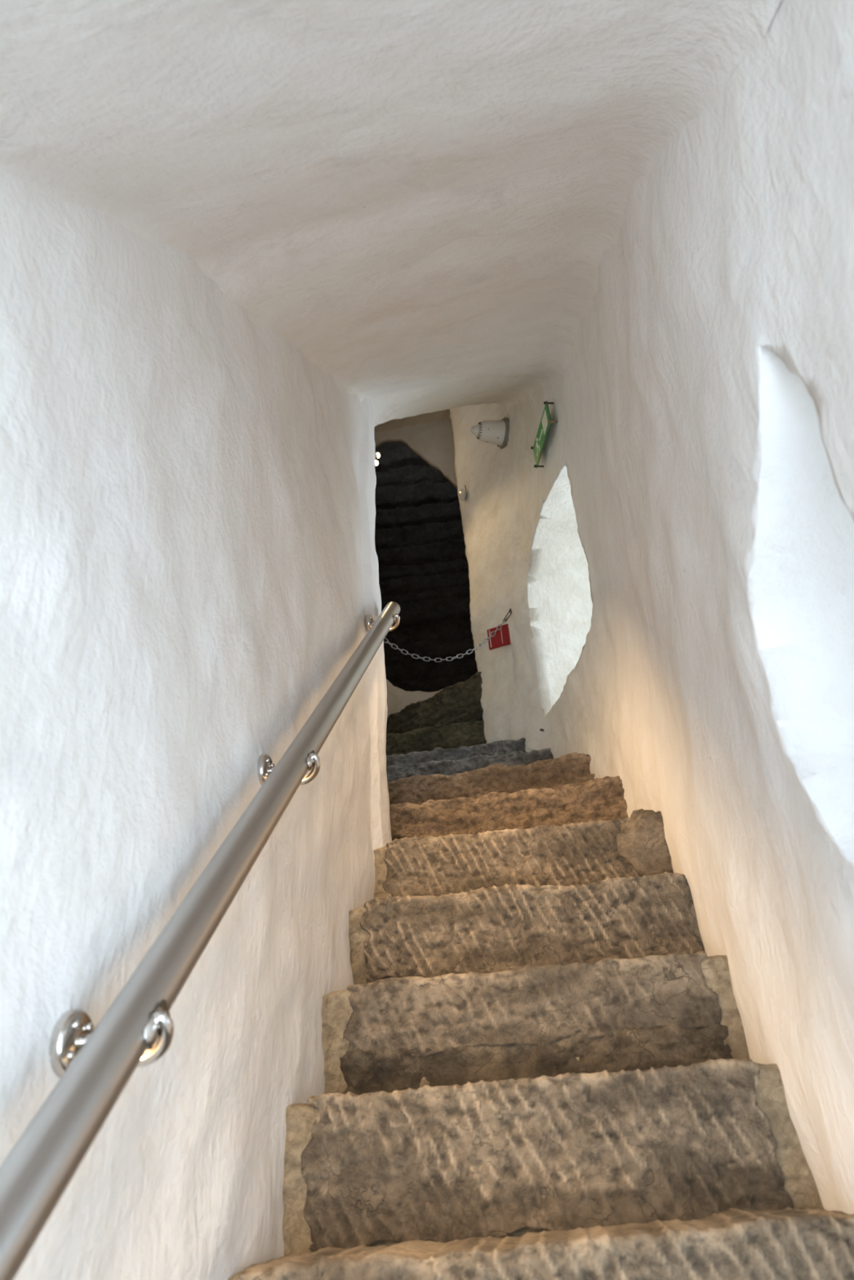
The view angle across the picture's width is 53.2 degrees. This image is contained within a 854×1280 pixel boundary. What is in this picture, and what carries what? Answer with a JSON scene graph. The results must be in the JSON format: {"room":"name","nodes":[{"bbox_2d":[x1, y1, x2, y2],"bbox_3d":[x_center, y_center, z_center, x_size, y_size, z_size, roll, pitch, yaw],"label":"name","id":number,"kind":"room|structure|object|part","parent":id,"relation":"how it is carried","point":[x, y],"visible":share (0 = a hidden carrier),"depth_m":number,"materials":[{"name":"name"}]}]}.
{"room":"stone stairwell","nodes":[
{"label":"stone stairwell","id":0,"kind":"room"},
{"bbox_2d":[0,171,391,1279],"bbox_3d":[-0.672,-0.152,2.423,0.890,6.900,6.100,-8,-32,6],"label":"wall","id":1,"kind":"structure","parent":0,"point":[189,565],"depth_m":1.14,"materials":[{"name":"paint"}]},
{"bbox_2d":[0,601,399,1279],"bbox_3d":[-0.246,0.226,1.493,0.109,2.147,2.216,-8,-32,6],"label":"handrail","id":2,"kind":"object","parent":1,"relation":"attached to","point":[94,1067],"visible":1,"depth_m":0.82,"materials":[{"name":"silver metal"}]},
{"bbox_3d":[-0.344,0.390,0.827,0.016,0.060,0.060,-8,-32,6],"label":"wall plate","id":3,"kind":"part","parent":2,"relation":"part of","materials":[{"name":"silver metal"}]},
{"bbox_3d":[-0.291,0.390,0.829,0.099,0.044,0.044,-8,-32,6],"label":"bracket arm","id":4,"kind":"part","parent":2,"relation":"part of","materials":[{"name":"silver metal"}]},
{"bbox_3d":[-0.289,0.234,1.521,0.016,0.060,0.060,-8,-32,6],"label":"wall plate","id":5,"kind":"part","parent":2,"relation":"part of","materials":[{"name":"silver metal"}]},
{"bbox_3d":[-0.236,0.233,1.524,0.099,0.044,0.044,-8,-32,6],"label":"bracket arm","id":6,"kind":"part","parent":2,"relation":"part of","materials":[{"name":"silver metal"}]},
{"bbox_3d":[-0.188,-0.053,2.796,0.016,0.060,0.060,-8,-32,6],"label":"wall plate","id":7,"kind":"part","parent":2,"relation":"part of","materials":[{"name":"silver metal"}]},
{"bbox_3d":[-0.135,-0.054,2.799,0.099,0.044,0.044,-8,-32,6],"label":"bracket arm","id":8,"kind":"part","parent":2,"relation":"part of","materials":[{"name":"silver metal"}]},
{"bbox_2d":[375,452,379,459],"bbox_3d":[-0.444,-1.184,5.564,0.280,0.051,0.048,-8,-32,6],"label":"spot lamp","id":9,"kind":"object","parent":1,"relation":"attached to","point":[377,455],"visible":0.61,"depth_m":5.54,"materials":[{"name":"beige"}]},
{"bbox_2d":[0,0,781,426],"bbox_3d":[-0.026,-1.208,2.070,0.936,3.832,4.653,-8,-32,6],"label":"ceiling","id":10,"kind":"structure","parent":0,"point":[426,199],"depth_m":1.19,"materials":[{"name":"paint"}]},
{"bbox_2d":[373,408,451,431],"bbox_3d":[0.198,-2.367,5.686,2.700,0.250,2.200,-8,-32,6],"label":"ceiling","id":11,"kind":"structure","parent":0,"point":[440,415],"depth_m":6.52,"materials":[{"name":"paint"}]},
{"bbox_2d":[373,420,457,717],"bbox_3d":[0.102,-0.026,5.545,1.600,4.100,0.081,-8,-32,6],"label":"wall","id":12,"kind":"structure","parent":0,"point":[433,442],"depth_m":6.40,"materials":[{"name":"paint"}]},
{"bbox_2d":[374,441,477,692],"bbox_3d":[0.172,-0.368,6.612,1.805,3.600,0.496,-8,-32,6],"label":"doorway","id":13,"kind":"structure","parent":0,"point":[420,544],"depth_m":6.95,"materials":[{"name":"black stone"}]},
{"bbox_2d":[448,0,853,1214],"bbox_3d":[0.641,-0.335,2.277,1.441,6.900,6.100,-8,-32,6],"label":"wall","id":14,"kind":"structure","parent":0,"point":[675,574],"depth_m":1.29,"materials":[{"name":"paint"}]},
{"bbox_2d":[459,484,466,501],"bbox_3d":[0.219,-0.889,5.206,0.044,0.115,0.045,-2,-32,-4],"label":"wall fitting","id":15,"kind":"object","parent":14,"relation":"attached to","point":[463,495],"visible":1,"depth_m":5.18,"materials":[{"name":"paint"}]},
{"bbox_2d":[470,417,509,448],"bbox_3d":[0.345,-1.168,4.785,0.206,0.194,0.194,3,-33,-12],"label":"fire alarm","id":16,"kind":"object","parent":14,"relation":"attached to","point":[495,432],"visible":0.99,"depth_m":4.74,"materials":[{"name":"white plastic"}]},
{"bbox_3d":[0.433,-1.163,4.803,0.026,0.176,0.176,3,-33,-12],"label":"plate","id":17,"kind":"part","parent":16,"relation":"part of","materials":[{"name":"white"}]},
{"bbox_2d":[486,622,511,649],"bbox_3d":[0.380,-0.008,4.395,0.124,0.122,0.056,-17,-34,20],"label":"sign","id":18,"kind":"object","parent":14,"relation":"attached to","point":[502,637],"visible":0.93,"depth_m":4.37,"materials":[{"name":"red plastic"}]},
{"bbox_2d":[530,400,557,468],"bbox_3d":[0.536,-0.940,3.919,0.045,0.132,0.294,0,-32,-7],"label":"exit sign","id":19,"kind":"object","parent":14,"relation":"attached to","point":[545,421],"visible":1,"depth_m":3.90,"materials":[{"name":"green plastic"}]},
{"bbox_3d":[0.527,-0.940,3.918,0.005,0.132,0.294,0,-32,-7],"label":"acrylic panel","id":20,"kind":"part","parent":19,"relation":"part of","materials":[{"name":"green plastic"}]},
{"bbox_3d":[0.456,-0.152,4.404,0.065,0.043,0.041,-8,-32,6],"label":"wall hook","id":21,"kind":"object","parent":14,"relation":"attached to","visible":0},
{"bbox_2d":[383,609,511,662],"bbox_3d":[-0.056,-0.159,4.277,1.017,0.619,0.031,2,-33,-10],"label":"chain","id":22,"kind":"object","parent":21,"relation":"hanging from","point":[504,619],"visible":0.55,"depth_m":4.16,"materials":[{"name":"grey metal"}]},
{"bbox_3d":[0.215,1.092,1.488,2.200,4.100,6.100,-8,-32,6],"label":"floor","id":23,"kind":"structure","parent":0,"visible":0},
{"bbox_2d":[227,1207,853,1279],"bbox_3d":[0.191,0.971,1.200,0.892,0.264,0.528,-8,-32,6],"label":"stone step","id":24,"kind":"structure","parent":23,"relation":"on","point":[788,1243],"depth_m":1.04,"materials":[{"name":"brown stone"}]},
{"bbox_2d":[282,1058,823,1255],"bbox_3d":[0.223,0.919,1.495,0.893,0.258,0.515,-8,-32,6],"label":"stone step","id":25,"kind":"structure","parent":24,"relation":"on","point":[502,1158],"depth_m":1.30,"materials":[{"name":"brown stone"}]},
{"bbox_2d":[321,951,750,1094],"bbox_3d":[0.251,0.866,1.800,0.896,0.262,0.527,-8,-32,6],"label":"stone step","id":26,"kind":"structure","parent":25,"relation":"on","point":[391,1034],"depth_m":1.61,"materials":[{"name":"brown stone"}]},
{"bbox_2d":[348,871,704,984],"bbox_3d":[0.285,0.808,2.129,0.901,0.289,0.543,-8,-32,6],"label":"stone step","id":27,"kind":"structure","parent":26,"relation":"on","point":[508,926],"depth_m":1.95,"materials":[{"name":"brown stone"}]},
{"bbox_2d":[373,808,673,898],"bbox_3d":[0.329,0.772,2.521,0.908,0.290,0.689,-8,-32,6],"label":"stone step","id":28,"kind":"structure","parent":27,"relation":"on","point":[576,855],"depth_m":2.30,"materials":[{"name":"brown stone"}]},
{"bbox_2d":[389,775,627,840],"bbox_3d":[0.332,0.785,3.079,1.018,0.305,0.675,-8,-32,6],"label":"stone step","id":29,"kind":"structure","parent":28,"relation":"on","point":[597,799],"depth_m":2.87,"materials":[{"name":"brown stone"}]},
{"bbox_2d":[387,752,595,804],"bbox_3d":[0.328,0.751,3.527,1.044,0.275,0.686,-8,-32,6],"label":"stone step","id":30,"kind":"structure","parent":29,"relation":"on","point":[573,768],"depth_m":3.32,"materials":[{"name":"brown stone"}]},
{"bbox_2d":[386,747,553,782],"bbox_3d":[0.177,0.751,3.958,0.925,0.266,0.540,-6,-32,4],"label":"stone step","id":31,"kind":"structure","parent":30,"relation":"on","point":[444,766],"depth_m":3.80,"materials":[{"name":"grey stone"}]},
{"bbox_2d":[386,737,525,768],"bbox_3d":[0.120,0.702,4.256,0.836,0.171,0.536,-8,-32,6],"label":"stone step","id":32,"kind":"structure","parent":31,"relation":"on","point":[500,747],"depth_m":4.07,"materials":[{"name":"grey stone"}]},
{"bbox_2d":[386,720,486,755],"bbox_3d":[0.030,0.708,4.664,0.741,0.300,0.533,-10,-32,10],"label":"stone step","id":33,"kind":"structure","parent":32,"relation":"on","point":[454,735],"depth_m":4.49,"materials":[{"name":"stone"}]},
{"bbox_2d":[386,671,483,734],"bbox_3d":[0.109,0.553,4.948,0.930,0.311,0.534,-27,-39,32],"label":"stone step","id":34,"kind":"structure","parent":33,"relation":"on","point":[460,702],"depth_m":4.70,"materials":[{"name":"stone"}]}
]}

